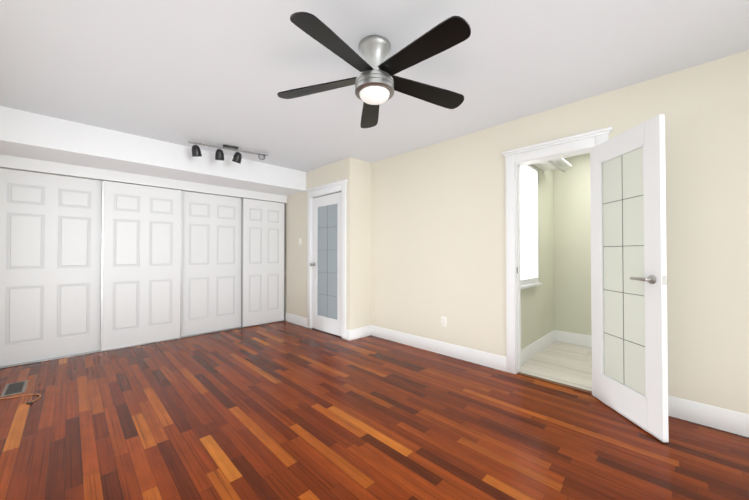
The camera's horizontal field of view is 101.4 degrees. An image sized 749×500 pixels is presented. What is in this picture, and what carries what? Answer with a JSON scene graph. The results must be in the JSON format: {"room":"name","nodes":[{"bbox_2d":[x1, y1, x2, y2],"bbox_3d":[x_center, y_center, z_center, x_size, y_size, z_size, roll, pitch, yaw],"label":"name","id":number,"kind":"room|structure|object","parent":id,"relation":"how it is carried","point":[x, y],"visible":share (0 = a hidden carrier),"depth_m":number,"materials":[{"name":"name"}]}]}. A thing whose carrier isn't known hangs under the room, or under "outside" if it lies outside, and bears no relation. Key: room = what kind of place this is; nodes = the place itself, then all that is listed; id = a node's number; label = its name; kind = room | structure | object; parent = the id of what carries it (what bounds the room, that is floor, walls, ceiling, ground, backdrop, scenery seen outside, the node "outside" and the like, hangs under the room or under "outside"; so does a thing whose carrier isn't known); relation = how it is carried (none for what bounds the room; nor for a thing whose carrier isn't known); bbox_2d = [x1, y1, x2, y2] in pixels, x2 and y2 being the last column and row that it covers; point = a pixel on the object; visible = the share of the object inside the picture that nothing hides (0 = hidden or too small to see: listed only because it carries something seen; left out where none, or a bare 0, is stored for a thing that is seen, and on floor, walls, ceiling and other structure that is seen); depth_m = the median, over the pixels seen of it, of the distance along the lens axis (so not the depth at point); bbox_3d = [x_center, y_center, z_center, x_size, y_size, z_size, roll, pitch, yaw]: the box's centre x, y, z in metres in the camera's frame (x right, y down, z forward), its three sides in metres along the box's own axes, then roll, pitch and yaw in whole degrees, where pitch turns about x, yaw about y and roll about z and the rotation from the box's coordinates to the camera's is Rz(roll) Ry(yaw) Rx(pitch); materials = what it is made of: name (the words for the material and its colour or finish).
{"room":"empty bedroom","nodes":[
{"label":"empty bedroom","id":0,"kind":"room"},
{"bbox_2d":[2,168,235,197],"bbox_3d":[-2.825,-0.020,4.261,3.350,2.470,0.120,1,-1,-45],"label":"wall","id":1,"kind":"structure","parent":0,"point":[91,179],"depth_m":3.50,"materials":[{"name":"paint"}]},
{"bbox_2d":[0,168,101,365],"bbox_3d":[-3.579,0.181,3.391,0.848,2.028,0.036,1,-1,-45],"label":"closet door","id":2,"kind":"structure","parent":1,"relation":"in","point":[50,261],"depth_m":3.37,"materials":[{"name":"white wood"}]},
{"bbox_2d":[100,180,181,350],"bbox_3d":[-2.965,0.187,3.946,0.826,2.028,0.036,1,-1,-45],"label":"closet door","id":3,"kind":"structure","parent":1,"relation":"in","point":[141,256],"depth_m":3.91,"materials":[{"name":"white wood"}]},
{"bbox_2d":[181,191,241,335],"bbox_3d":[-2.407,0.195,4.557,0.847,2.028,0.036,1,-1,-45],"label":"closet door","id":4,"kind":"structure","parent":1,"relation":"in","point":[211,263],"depth_m":4.52,"materials":[{"name":"white wood"}]},
{"bbox_2d":[241,198,284,326],"bbox_3d":[-1.829,0.201,5.076,0.725,2.028,0.036,1,-1,-45],"label":"closet door","id":5,"kind":"structure","parent":1,"relation":"in","point":[263,268],"depth_m":5.04,"materials":[{"name":"white wood"}]},
{"bbox_2d":[0,106,305,202],"bbox_3d":[-2.533,-1.047,3.978,3.350,0.422,0.710,1,-1,-45],"label":"soffit beam","id":6,"kind":"structure","parent":0,"point":[33,142],"depth_m":3.50,"materials":[{"name":"white paint"}]},
{"bbox_2d":[284,157,370,329],"bbox_3d":[-0.822,-0.011,4.991,0.520,2.470,1.910,1,-1,-45],"label":"wall block","id":7,"kind":"object","parent":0,"point":[355,173],"visible":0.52,"depth_m":4.36,"materials":[{"name":"paint"}]},
{"bbox_2d":[285,313,306,326],"bbox_3d":[-1.294,1.155,5.072,0.016,0.140,0.690,1,-1,-45],"label":"baseboard","id":8,"kind":"structure","parent":7,"relation":"attached to","point":[297,320],"depth_m":5.05,"materials":[{"name":"white wood"}]},
{"bbox_2d":[305,179,347,338],"bbox_3d":[-0.688,0.132,4.537,0.168,2.172,0.996,1,-1,-45],"label":"door frame","id":9,"kind":"structure","parent":7,"relation":"attached to","point":[329,188],"depth_m":4.46,"materials":[{"name":"white wood"}]},
{"bbox_2d":[310,192,341,335],"bbox_3d":[-0.690,0.200,4.528,0.191,2.020,0.764,1,-1,-45],"label":"door","id":10,"kind":"structure","parent":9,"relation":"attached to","point":[325,264],"depth_m":4.53,"materials":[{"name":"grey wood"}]},
{"bbox_2d":[345,329,348,340],"bbox_3d":[-0.363,1.144,4.136,0.016,0.140,0.070,1,-1,-45],"label":"baseboard","id":11,"kind":"structure","parent":7,"relation":"attached to","point":[347,334],"depth_m":4.13,"materials":[{"name":"white wood"}]},
{"bbox_2d":[349,325,370,340],"bbox_3d":[-0.191,1.145,4.246,0.416,0.140,0.016,1,-1,-45],"label":"baseboard","id":12,"kind":"structure","parent":7,"relation":"attached to","point":[360,332],"depth_m":4.23,"materials":[{"name":"white wood"}]},
{"bbox_2d":[0,321,748,499],"bbox_3d":[0.789,1.238,1.994,5.540,0.101,8.410,1,-1,-45],"label":"floor","id":13,"kind":"structure","parent":0,"point":[283,410],"depth_m":2.01,"materials":[{"name":"brown wood"}]},
{"bbox_2d":[0,380,27,396],"bbox_3d":[-3.102,1.193,2.645,0.132,0.006,0.340,1,-1,-45],"label":"floor vent","id":14,"kind":"object","parent":13,"relation":"in","point":[14,388],"visible":1,"depth_m":2.63,"materials":[{"name":"grey metal"}]},
{"bbox_2d":[0,394,40,401],"bbox_3d":[-2.941,1.188,2.425,0.421,0.008,0.426,1,-1,-45],"label":"cord","id":15,"kind":"object","parent":13,"relation":"on","point":[23,395],"visible":1,"depth_m":2.48,"materials":[{"name":"orange plastic"}]},
{"bbox_2d":[0,319,284,368],"bbox_3d":[-2.752,1.206,4.172,3.350,0.016,0.084,1,-1,-45],"label":"track rail","id":16,"kind":"object","parent":13,"relation":"on","point":[44,360],"visible":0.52,"depth_m":3.68,"materials":[{"name":"silver metal"}]},
{"bbox_2d":[0,0,748,171],"bbox_3d":[0.789,-1.331,2.025,5.540,0.100,8.410,1,-1,-45],"label":"ceiling","id":17,"kind":"structure","parent":0,"point":[220,73],"depth_m":2.09,"materials":[{"name":"paint"}]},
{"bbox_2d":[188,141,267,163],"bbox_3d":[-1.760,-1.164,3.743,0.880,0.193,0.132,0,-1,-31],"label":"spotlight","id":18,"kind":"object","parent":17,"relation":"attached to","point":[219,154],"visible":1,"depth_m":3.66,"materials":[{"name":"black metal"}]},
{"bbox_2d":[277,12,470,127],"bbox_3d":[0.019,-1.104,1.884,1.269,0.356,1.243,1,-1,-45],"label":"ceiling fan","id":19,"kind":"object","parent":17,"relation":"hanging from","point":[376,82],"visible":1,"depth_m":1.82,"materials":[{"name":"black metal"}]},
{"bbox_2d":[521,164,556,349],"bbox_3d":[1.861,-0.027,3.661,1.410,2.470,0.120,1,-1,-45],"label":"wall","id":20,"kind":"structure","parent":0,"point":[538,303],"depth_m":3.82,"materials":[{"name":"paint"}]},
{"bbox_2d":[520,165,541,288],"bbox_3d":[1.695,-0.276,3.371,0.680,1.360,0.060,1,-1,-45],"label":"room window","id":21,"kind":"structure","parent":20,"relation":"in","point":[529,217],"depth_m":3.36,"materials":[{"name":"white glass"}]},
{"bbox_2d":[521,330,555,363],"bbox_3d":[1.916,1.137,3.607,1.430,0.140,0.016,1,-1,-45],"label":"baseboard","id":22,"kind":"structure","parent":20,"relation":"attached to","point":[534,348],"depth_m":3.59,"materials":[{"name":"white wood"}]},
{"bbox_2d":[533,158,571,171],"bbox_3d":[1.886,-0.975,3.400,1.020,0.080,0.298,1,-1,-45],"label":"ceiling","id":23,"kind":"structure","parent":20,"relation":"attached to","point":[560,164],"depth_m":3.56,"materials":[{"name":"grey paint"}]},
{"bbox_2d":[371,50,748,413],"bbox_3d":[2.243,-0.044,2.193,0.120,2.470,6.380,1,-1,-45],"label":"wall","id":24,"kind":"structure","parent":0,"point":[438,230],"depth_m":2.44,"materials":[{"name":"paint"}]},
{"bbox_2d":[371,325,506,371],"bbox_3d":[0.620,1.139,3.715,0.016,0.140,1.946,1,-1,-45],"label":"baseboard","id":25,"kind":"structure","parent":24,"relation":"attached to","point":[494,361],"depth_m":3.52,"materials":[{"name":"white wood"}]},
{"bbox_2d":[441,316,446,326],"bbox_3d":[0.801,0.827,3.542,0.007,0.114,0.070,1,-1,-45],"label":"electrical outlet plate","id":26,"kind":"object","parent":24,"relation":"attached to","point":[444,321],"visible":1,"depth_m":3.54,"materials":[{"name":"white plastic"}]},
{"bbox_2d":[517,372,591,393],"bbox_3d":[1.615,1.193,2.753,0.050,0.009,0.640,1,-1,-45],"label":"trim","id":27,"kind":"structure","parent":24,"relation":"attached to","point":[557,383],"depth_m":2.73,"materials":[{"name":"brown wood"}]},
{"bbox_2d":[502,127,612,373],"bbox_3d":[1.626,0.112,2.777,0.168,2.172,0.876,1,-1,-45],"label":"door frame","id":28,"kind":"structure","parent":24,"relation":"attached to","point":[565,147],"depth_m":2.98,"materials":[{"name":"white wood"}]},
{"bbox_2d":[590,114,668,441],"bbox_3d":[1.796,0.173,2.207,0.488,2.020,0.464,1,-1,-45],"label":"door leaf","id":29,"kind":"structure","parent":24,"relation":"in","point":[629,279],"depth_m":2.12,"materials":[{"name":"white wood"}]},
{"bbox_2d":[668,395,748,436],"bbox_3d":[3.164,1.108,1.157,0.016,0.140,3.630,1,-1,-45],"label":"baseboard","id":30,"kind":"structure","parent":24,"relation":"attached to","point":[730,421],"depth_m":2.06,"materials":[{"name":"white wood"}]},
{"bbox_2d":[553,153,591,335],"bbox_3d":[3.038,-0.028,3.591,0.120,2.470,1.880,1,-1,-45],"label":"wall","id":31,"kind":"structure","parent":0,"point":[559,299],"depth_m":3.97,"materials":[{"name":"paint"}]},
{"bbox_2d":[555,330,591,346],"bbox_3d":[2.990,1.136,3.529,0.016,0.140,1.640,1,-1,-45],"label":"baseboard","id":32,"kind":"structure","parent":31,"relation":"attached to","point":[574,338],"depth_m":3.95,"materials":[{"name":"white wood"}]}
]}

